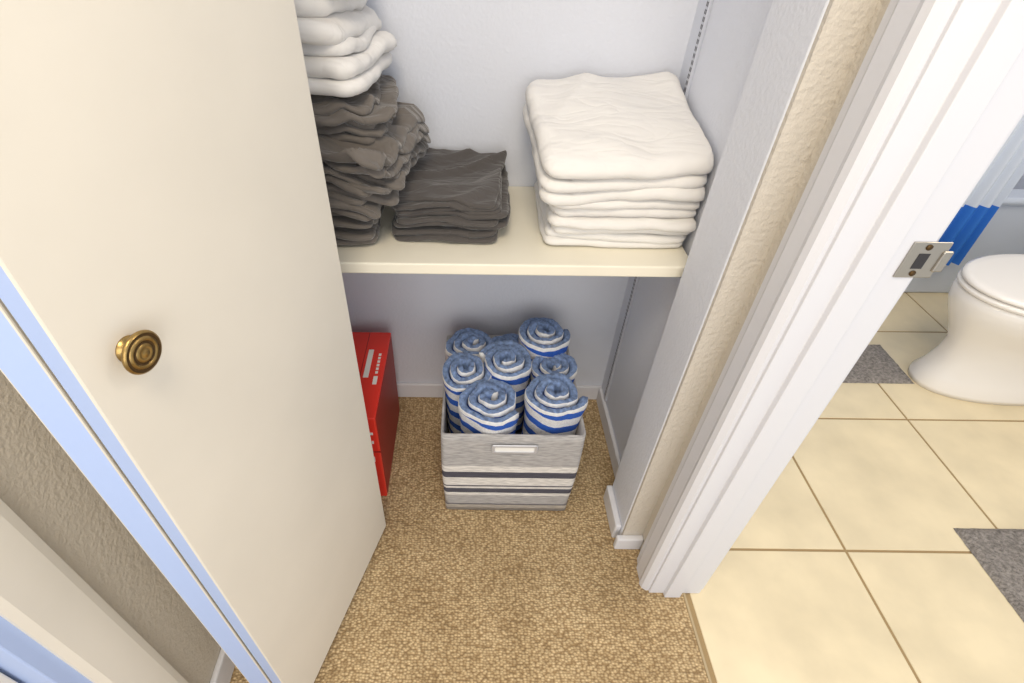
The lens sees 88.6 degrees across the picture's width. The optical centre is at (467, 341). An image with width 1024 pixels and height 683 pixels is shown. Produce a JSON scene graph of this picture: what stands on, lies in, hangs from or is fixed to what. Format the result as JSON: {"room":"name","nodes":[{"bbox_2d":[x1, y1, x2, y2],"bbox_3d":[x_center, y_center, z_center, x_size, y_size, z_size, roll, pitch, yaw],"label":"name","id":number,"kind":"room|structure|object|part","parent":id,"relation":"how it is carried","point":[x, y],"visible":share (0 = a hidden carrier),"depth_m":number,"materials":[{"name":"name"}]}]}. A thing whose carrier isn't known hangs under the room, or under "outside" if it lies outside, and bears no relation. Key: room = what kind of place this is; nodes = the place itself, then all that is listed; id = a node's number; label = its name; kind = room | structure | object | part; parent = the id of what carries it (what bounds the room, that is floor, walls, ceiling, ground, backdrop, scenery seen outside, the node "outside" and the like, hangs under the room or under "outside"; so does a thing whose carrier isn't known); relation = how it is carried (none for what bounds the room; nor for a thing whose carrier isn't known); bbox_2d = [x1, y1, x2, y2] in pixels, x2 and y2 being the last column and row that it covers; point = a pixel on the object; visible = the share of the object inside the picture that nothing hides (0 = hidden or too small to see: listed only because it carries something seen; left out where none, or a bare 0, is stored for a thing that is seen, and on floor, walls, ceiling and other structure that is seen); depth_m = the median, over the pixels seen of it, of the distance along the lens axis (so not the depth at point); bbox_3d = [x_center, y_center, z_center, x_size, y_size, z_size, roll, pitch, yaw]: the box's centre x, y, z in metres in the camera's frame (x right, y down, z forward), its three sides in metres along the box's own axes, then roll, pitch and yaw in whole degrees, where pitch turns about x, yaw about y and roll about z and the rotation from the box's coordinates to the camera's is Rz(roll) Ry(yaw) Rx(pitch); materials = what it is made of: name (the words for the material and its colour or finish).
{"room":"hallway","nodes":[
{"label":"hallway","id":0,"kind":"room"},
{"bbox_2d":[0,370,220,682],"bbox_3d":[-0.567,-0.256,0.426,0.100,2.440,0.470,1,41,0],"label":"wall","id":1,"kind":"structure","parent":0,"point":[40,483],"depth_m":0.72,"materials":[{"name":"beige paint"}]},
{"bbox_2d":[0,499,187,682],"bbox_3d":[-0.560,0.018,0.369,0.120,2.100,0.103,1,41,0],"label":"door frame","id":2,"kind":"structure","parent":1,"relation":"attached to","point":[42,596],"depth_m":0.65,"materials":[{"name":"paint"}]},
{"bbox_2d":[0,672,17,682],"bbox_3d":[-0.567,0.333,0.034,0.035,2.040,0.808,1,41,0],"label":"leaf","id":3,"kind":"object","parent":2,"relation":"in","point":[3,678],"visible":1,"depth_m":0.62,"materials":[{"name":"paint"}]},
{"bbox_2d":[210,648,234,682],"bbox_3d":[-0.522,0.624,1.214,0.013,0.080,0.385,1,41,0],"label":"baseboard","id":4,"kind":"structure","parent":1,"relation":"attached to","point":[224,667],"depth_m":1.10,"materials":[{"name":"white"}]},
{"bbox_2d":[445,328,492,359],"bbox_3d":[-0.003,0.089,1.508,0.132,0.264,0.123,3,43,-2],"label":"rolled towel","id":5,"kind":"object","parent":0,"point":[466,342],"depth_m":1.42,"materials":[{"name":"fabric"}]},
{"bbox_2d":[458,378,518,433],"bbox_3d":[0.050,0.223,1.340,0.146,0.264,0.141,0,44,1],"label":"rolled towel","id":6,"kind":"object","parent":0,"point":[485,405],"depth_m":1.25,"materials":[{"name":"fabric"}]},
{"bbox_2d":[492,333,518,342],"bbox_3d":[0.106,0.095,1.534,0.102,0.265,0.098,1,42,0],"label":"rolled towel","id":7,"kind":"object","parent":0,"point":[512,336],"depth_m":1.47,"materials":[{"name":"fabric"}]},
{"bbox_2d":[342,0,698,384],"bbox_3d":[0.000,-0.766,1.026,1.220,2.440,0.085,1,41,0],"label":"wall","id":8,"kind":"structure","parent":0,"point":[468,67],"depth_m":1.16,"materials":[{"name":"white paint"}]},
{"bbox_2d":[397,382,601,398],"bbox_3d":[-0.052,0.165,1.766,1.000,0.062,0.012,1,41,0],"label":"baseboard","id":9,"kind":"structure","parent":8,"relation":"attached to","point":[404,389],"depth_m":1.75,"materials":[{"name":"white"}]},
{"bbox_2d":[530,353,577,381],"bbox_3d":[0.221,0.144,1.448,0.123,0.264,0.123,2,45,-1],"label":"rolled towel","id":10,"kind":"object","parent":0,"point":[540,363],"depth_m":1.36,"materials":[{"name":"fabric"}]},
{"bbox_2d":[230,292,1023,682],"bbox_3d":[0.844,0.503,1.474,3.200,0.050,4.391,1,41,0],"label":"floor","id":11,"kind":"structure","parent":0,"point":[853,566],"depth_m":1.33,"materials":[{"name":"beige carpet"}]},
{"bbox_2d":[352,332,399,495],"bbox_3d":[-0.330,0.206,1.504,0.210,0.335,0.332,1,41,0],"label":"carton","id":12,"kind":"object","parent":11,"relation":"on","point":[374,350],"visible":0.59,"depth_m":1.44,"materials":[{"name":"red cardboard"}]},
{"bbox_3d":[-0.227,0.207,1.505,0.001,0.320,0.315,1,41,0],"label":"panel","id":13,"kind":"part","parent":12,"relation":"part of","materials":[{"name":"red cardboard"}]},
{"bbox_2d":[441,335,585,510],"bbox_3d":[0.108,0.231,1.482,0.348,0.333,0.377,1,41,0],"label":"storage basket","id":14,"kind":"object","parent":11,"relation":"on","point":[517,471],"visible":0.58,"depth_m":1.32,"materials":[{"name":"fabric"}]},
{"bbox_2d":[442,318,587,434],"bbox_3d":[0.109,0.157,1.418,0.358,0.324,0.358,1,41,0],"label":"towels","id":15,"kind":"object","parent":14,"relation":"in","point":[488,383],"visible":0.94,"depth_m":1.31,"materials":[{"name":"fabric"}]},
{"bbox_2d":[682,593,711,682],"bbox_3d":[0.528,1.000,0.856,0.006,0.007,1.200,1,41,0],"label":"trim","id":16,"kind":"structure","parent":11,"relation":"on","point":[684,594],"depth_m":1.21,"materials":[{"name":"beige"}]},
{"bbox_2d":[843,345,913,383],"bbox_3d":[1.352,0.073,1.930,0.466,0.013,0.213,1,41,0],"label":"bath mat","id":17,"kind":"object","parent":11,"relation":"on","point":[874,365],"visible":0.3,"depth_m":1.89,"materials":[{"name":"grey fabric"}]},
{"bbox_2d":[904,189,1023,292],"bbox_3d":[1.868,-0.617,2.405,1.120,0.450,0.760,1,41,0],"label":"bathtub","id":18,"kind":"object","parent":11,"relation":"on","point":[1004,233],"visible":0.02,"depth_m":2.11,"materials":[{"name":"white ceramic"}]},
{"bbox_2d":[908,254,1023,405],"bbox_3d":[1.897,-0.148,1.627,0.710,0.754,0.450,1,41,0],"label":"toilet","id":19,"kind":"object","parent":11,"relation":"on","point":[980,358],"visible":1,"depth_m":1.69,"materials":[{"name":"white ceramic"}]},
{"bbox_3d":[1.787,-0.159,1.619,0.490,0.018,0.356,1,41,0],"label":"seat","id":20,"kind":"part","parent":19,"relation":"part of","materials":[{"name":"white ceramic"}]},
{"bbox_3d":[1.788,-0.176,1.604,0.488,0.022,0.352,1,41,0],"label":"lid","id":21,"kind":"part","parent":19,"relation":"part of","materials":[{"name":"white ceramic"}]},
{"bbox_2d":[954,528,1023,621],"bbox_3d":[1.584,0.693,1.215,0.517,0.013,0.564,1,41,0],"label":"bath mat","id":22,"kind":"object","parent":11,"relation":"on","point":[1000,552],"visible":1,"depth_m":1.36,"materials":[{"name":"grey fabric"}]},
{"bbox_2d":[602,0,890,550],"bbox_3d":[0.512,-0.526,0.755,0.110,2.440,0.630,1,41,0],"label":"wall","id":23,"kind":"structure","parent":0,"point":[734,29],"depth_m":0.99,"materials":[{"name":"white paint"}]},
{"bbox_2d":[596,388,620,476],"bbox_3d":[0.440,0.299,1.618,0.012,0.062,0.378,1,41,0],"label":"baseboard","id":24,"kind":"structure","parent":23,"relation":"attached to","point":[614,454],"depth_m":1.62,"materials":[{"name":"white"}]},
{"bbox_2d":[603,485,620,537],"bbox_3d":[0.393,0.463,1.428,0.016,0.062,0.125,1,41,0],"label":"baseboard","id":25,"kind":"structure","parent":23,"relation":"attached to","point":[613,517],"depth_m":1.41,"materials":[{"name":"white"}]},
{"bbox_2d":[613,535,643,548],"bbox_3d":[0.419,0.524,1.366,0.069,0.050,0.016,1,41,0],"label":"baseboard","id":26,"kind":"structure","parent":23,"relation":"attached to","point":[621,541],"depth_m":1.35,"materials":[{"name":"white"}]},
{"bbox_2d":[604,0,713,400],"bbox_3d":[-0.043,-0.514,1.096,1.000,1.834,0.016,1,41,0],"label":"upright","id":27,"kind":"object","parent":23,"relation":"attached to","point":[709,3],"visible":0.33,"depth_m":1.08,"materials":[{"name":"silver metal"}]},
{"bbox_2d":[337,186,687,276],"bbox_3d":[-0.047,-0.260,1.167,0.984,0.025,0.362,1,41,0],"label":"closet shelf","id":28,"kind":"object","parent":27,"relation":"attached to","point":[521,248],"visible":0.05,"depth_m":1.04,"materials":[{"name":"paint"}]},
{"bbox_2d":[311,75,433,246],"bbox_3d":[-0.295,-0.390,1.061,0.435,0.300,0.346,1,41,0],"label":"stack","id":29,"kind":"object","parent":28,"relation":"on","point":[368,141],"visible":0.38,"depth_m":0.96,"materials":[{"name":"grey fabric"}]},
{"bbox_2d":[294,0,396,96],"bbox_3d":[-0.324,-0.584,0.909,0.344,0.232,0.294,5,41,5],"label":"linens","id":30,"kind":"object","parent":29,"relation":"on","point":[344,54],"visible":0.38,"depth_m":0.86,"materials":[{"name":"white fabric"}]},
{"bbox_2d":[391,148,510,242],"bbox_3d":[-0.031,-0.328,1.145,0.259,0.103,0.296,1,41,0],"label":"stack","id":31,"kind":"object","parent":28,"relation":"on","point":[462,196],"visible":0.96,"depth_m":1.06,"materials":[{"name":"grey fabric"}]},
{"bbox_2d":[524,72,713,247],"bbox_3d":[0.283,-0.374,1.079,0.327,0.264,0.329,1,41,0],"label":"towels","id":32,"kind":"object","parent":28,"relation":"on","point":[618,161],"visible":1,"depth_m":0.99,"materials":[{"name":"white fabric"}]},
{"bbox_2d":[636,0,1023,597],"bbox_3d":[0.519,-0.198,0.636,0.160,2.100,0.098,1,41,0],"label":"door frame","id":33,"kind":"structure","parent":23,"relation":"attached to","point":[967,97],"depth_m":0.66,"materials":[{"name":"white wood"}]},
{"bbox_2d":[893,242,953,277],"bbox_3d":[0.581,-0.102,0.664,0.055,0.052,0.005,1,41,0],"label":"strike plate","id":34,"kind":"object","parent":33,"relation":"attached to","point":[922,259],"visible":1,"depth_m":0.66,"materials":[{"name":"silver metal"}]},
{"bbox_2d":[1013,174,1023,188],"bbox_3d":[2.467,-0.559,0.824,0.080,2.440,3.220,1,41,0],"label":"wall","id":35,"kind":"structure","parent":0,"point":[1020,184],"depth_m":2.30,"materials":[{"name":"white paint"}]},
{"bbox_2d":[938,115,1023,265],"bbox_3d":[1.873,-1.006,1.515,1.120,1.822,0.036,1,41,0],"label":"shower curtain","id":36,"kind":"object","parent":35,"relation":"attached to","point":[1006,169],"visible":0.56,"depth_m":1.92,"materials":[{"name":"blue fabric"}]},
{"bbox_3d":[-0.497,-0.428,0.627,0.035,2.440,0.100,1,41,0],"label":"wall","id":37,"kind":"structure","parent":0,"visible":0},
{"bbox_2d":[0,0,385,682],"bbox_3d":[-0.347,-0.140,0.584,0.272,2.018,0.426,1,41,0],"label":"door","id":38,"kind":"structure","parent":37,"relation":"in","point":[162,175],"depth_m":0.57,"materials":[{"name":"paint"}]},
{"bbox_3d":[-0.425,-0.140,0.583,0.034,2.018,0.419,-7,41,-9],"label":"pivot panel","id":39,"kind":"part","parent":38,"relation":"part of","materials":[{"name":"paint"}]},
{"bbox_3d":[-0.311,0.009,0.490,0.020,0.043,0.043,12,42,12],"label":"knob","id":40,"kind":"part","parent":38,"relation":"part of","materials":[{"name":"gold metal"}]},
{"bbox_2d":[127,332,161,372],"bbox_3d":[-0.302,0.011,0.488,0.001,0.039,0.039,12,42,12],"label":"groove","id":41,"kind":"object","parent":38,"relation":"attached to","point":[154,336],"visible":1,"depth_m":0.49,"materials":[{"name":"gold metal"}]},
{"bbox_2d":[129,336,158,369],"bbox_3d":[-0.301,0.011,0.488,0.003,0.033,0.033,12,42,12],"label":"ring","id":42,"kind":"object","parent":41,"relation":"attached to","point":[134,364],"depth_m":0.49,"materials":[{"name":"gold metal"}]},
{"bbox_3d":[-0.300,0.011,0.488,0.002,0.019,0.019,12,42,12],"label":"knob center","id":43,"kind":"part","parent":42,"relation":"part of","materials":[{"name":"gold metal"}]},
{"bbox_3d":[-0.302,0.011,0.488,0.001,0.024,0.024,12,42,12],"label":"knob groove","id":44,"kind":"part","parent":42,"relation":"part of","materials":[{"name":"gold metal"}]}
]}

